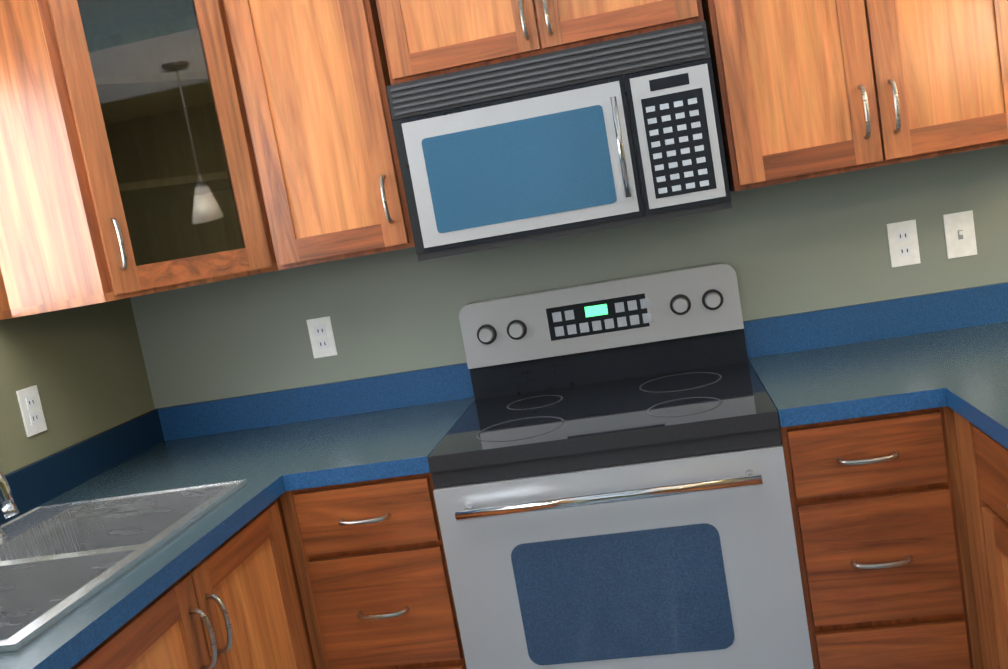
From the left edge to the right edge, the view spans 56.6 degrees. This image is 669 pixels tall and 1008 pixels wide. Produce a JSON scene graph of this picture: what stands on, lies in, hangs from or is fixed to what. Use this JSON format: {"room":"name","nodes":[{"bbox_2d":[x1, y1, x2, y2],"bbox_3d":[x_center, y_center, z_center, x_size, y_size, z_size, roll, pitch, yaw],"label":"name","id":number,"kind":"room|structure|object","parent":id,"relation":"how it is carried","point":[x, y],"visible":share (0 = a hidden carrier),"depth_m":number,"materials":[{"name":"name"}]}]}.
{"room":"kitchen","nodes":[
{"label":"kitchen","id":0,"kind":"room"},
{"bbox_2d":[0,298,154,474],"bbox_3d":[-1.609,0.265,0.254,0.150,2.780,5.910,-9,7,10],"label":"wall","id":1,"kind":"structure","parent":0,"point":[83,368],"depth_m":2.49,"materials":[{"name":"green paint"}]},
{"bbox_2d":[16,385,46,436],"bbox_3d":[-1.172,0.189,2.323,0.007,0.116,0.072,-9,7,10],"label":"outlet","id":2,"kind":"object","parent":1,"relation":"attached to","point":[29,401],"visible":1,"depth_m":2.30,"materials":[{"name":"white plastic"}]},
{"bbox_2d":[130,144,1007,408],"bbox_3d":[0.236,-0.370,2.737,2.770,2.780,0.310,-9,7,10],"label":"wall","id":3,"kind":"structure","parent":0,"point":[806,245],"depth_m":2.61,"materials":[{"name":"green paint"}]},
{"bbox_2d":[0,0,277,319],"bbox_3d":[-0.946,-0.492,2.426,0.607,0.760,0.613,-9,7,10],"label":"upper cabinet","id":4,"kind":"object","parent":3,"relation":"attached to","point":[128,167],"visible":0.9,"depth_m":2.20,"materials":[{"name":"brown wood"}]},
{"bbox_2d":[223,0,414,269],"bbox_3d":[-0.443,-0.586,2.473,0.367,0.760,0.342,-9,7,10],"label":"upper cabinet","id":5,"kind":"object","parent":3,"relation":"attached to","point":[312,78],"depth_m":2.32,"materials":[{"name":"brown wood"}]},
{"bbox_2d":[306,316,337,357],"bbox_3d":[-0.535,0.008,2.753,0.072,0.116,0.007,-9,7,10],"label":"outlet","id":6,"kind":"object","parent":3,"relation":"attached to","point":[320,330],"depth_m":2.75,"materials":[{"name":"white plastic"}]},
{"bbox_2d":[371,0,710,85],"bbox_3d":[0.084,-0.865,2.349,0.757,0.365,0.342,-9,7,10],"label":"upper cabinet","id":7,"kind":"object","parent":3,"relation":"attached to","point":[419,39],"depth_m":2.22,"materials":[{"name":"brown wood"}]},
{"bbox_2d":[386,21,731,260],"bbox_3d":[0.146,-0.464,2.344,0.748,0.420,0.450,-9,7,10],"label":"microwave","id":8,"kind":"object","parent":7,"relation":"attached to","point":[616,133],"visible":1,"depth_m":2.17,"materials":[{"name":"grey metal"}]},
{"bbox_2d":[707,0,1007,190],"bbox_3d":[0.826,-0.781,2.247,0.668,0.760,0.342,-9,7,10],"label":"upper cabinet","id":9,"kind":"object","parent":3,"relation":"attached to","point":[806,89],"depth_m":2.11,"materials":[{"name":"brown wood"}]},
{"bbox_2d":[886,220,920,267],"bbox_3d":[1.054,-0.239,2.469,0.072,0.116,0.007,-9,7,10],"label":"outlet","id":10,"kind":"object","parent":3,"relation":"attached to","point":[902,236],"depth_m":2.47,"materials":[{"name":"white plastic"}]},
{"bbox_2d":[943,210,976,258],"bbox_3d":[1.191,-0.260,2.441,0.072,0.116,0.012,-9,7,10],"label":"light switch","id":11,"kind":"object","parent":3,"relation":"attached to","point":[959,230],"depth_m":2.44,"materials":[{"name":"white plastic"}]},
{"bbox_3d":[1.619,1.216,-0.177,6.300,0.080,6.060,-9,7,10],"label":"floor","id":12,"kind":"structure","parent":0,"visible":0},
{"bbox_2d":[70,496,315,668],"bbox_3d":[-0.717,0.796,2.545,0.627,0.876,0.697,-9,7,10],"label":"base cabinet","id":13,"kind":"object","parent":12,"relation":"on","point":[234,601],"visible":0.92,"depth_m":2.14,"materials":[{"name":"brown wood"}]},
{"bbox_2d":[0,380,347,668],"bbox_3d":[-0.901,0.409,1.752,0.660,0.138,2.130,-9,7,10],"label":"countertop","id":14,"kind":"structure","parent":13,"relation":"on","point":[233,438],"depth_m":2.32,"materials":[{"name":"laminate"}]},
{"bbox_2d":[0,470,19,536],"bbox_3d":[-1.043,0.326,1.825,0.255,0.239,0.346,-9,7,10],"label":"faucet","id":15,"kind":"object","parent":14,"relation":"on","point":[9,509],"visible":0.98,"depth_m":1.76,"materials":[{"name":"silver metal"}]},
{"bbox_2d":[0,479,246,651],"bbox_3d":[-0.890,0.514,1.792,0.538,0.179,0.791,-9,7,10],"label":"sink","id":16,"kind":"object","parent":14,"relation":"in","point":[58,562],"visible":0.42,"depth_m":1.96,"materials":[{"name":"silver metal"}]},
{"bbox_2d":[280,473,466,668],"bbox_3d":[-0.224,0.716,2.488,0.373,0.876,0.630,-9,7,10],"label":"base cabinet","id":17,"kind":"object","parent":12,"relation":"on","point":[369,558],"depth_m":2.15,"materials":[{"name":"brown wood"}]},
{"bbox_2d":[276,282,1007,490],"bbox_3d":[0.367,0.118,2.296,3.027,0.138,0.660,-9,7,10],"label":"countertop","id":18,"kind":"structure","parent":17,"relation":"on","point":[898,354],"depth_m":2.44,"materials":[{"name":"laminate"}]},
{"bbox_2d":[427,262,813,668],"bbox_3d":[0.296,0.488,2.318,0.757,1.185,0.686,-9,7,10],"label":"range","id":19,"kind":"object","parent":12,"relation":"on","point":[606,463],"visible":1,"depth_m":2.06,"materials":[{"name":"grey metal"}]},
{"bbox_2d":[780,406,982,668],"bbox_3d":[0.877,0.548,2.292,0.358,0.876,0.630,-9,7,10],"label":"base cabinet","id":20,"kind":"object","parent":12,"relation":"on","point":[880,525],"depth_m":1.97,"materials":[{"name":"brown wood"}]},
{"bbox_2d":[936,326,1007,448],"bbox_3d":[1.282,0.066,1.432,0.930,0.138,1.995,-9,7,10],"label":"countertop","id":21,"kind":"structure","parent":20,"relation":"on","point":[972,365],"depth_m":1.95,"materials":[{"name":"laminate"}]},
{"bbox_2d":[953,410,1004,668],"bbox_3d":[1.327,0.490,2.124,0.630,0.876,0.806,-9,7,10],"label":"base cabinet","id":22,"kind":"object","parent":12,"relation":"on","point":[966,432],"depth_m":1.86,"materials":[{"name":"brown wood"}]},
{"bbox_2d":[977,427,1007,668],"bbox_3d":[1.197,0.630,1.186,0.660,0.876,1.250,-9,7,10],"label":"base cabinet","id":23,"kind":"object","parent":12,"relation":"on","point":[983,458],"depth_m":1.75,"materials":[{"name":"brown wood"}]}
]}

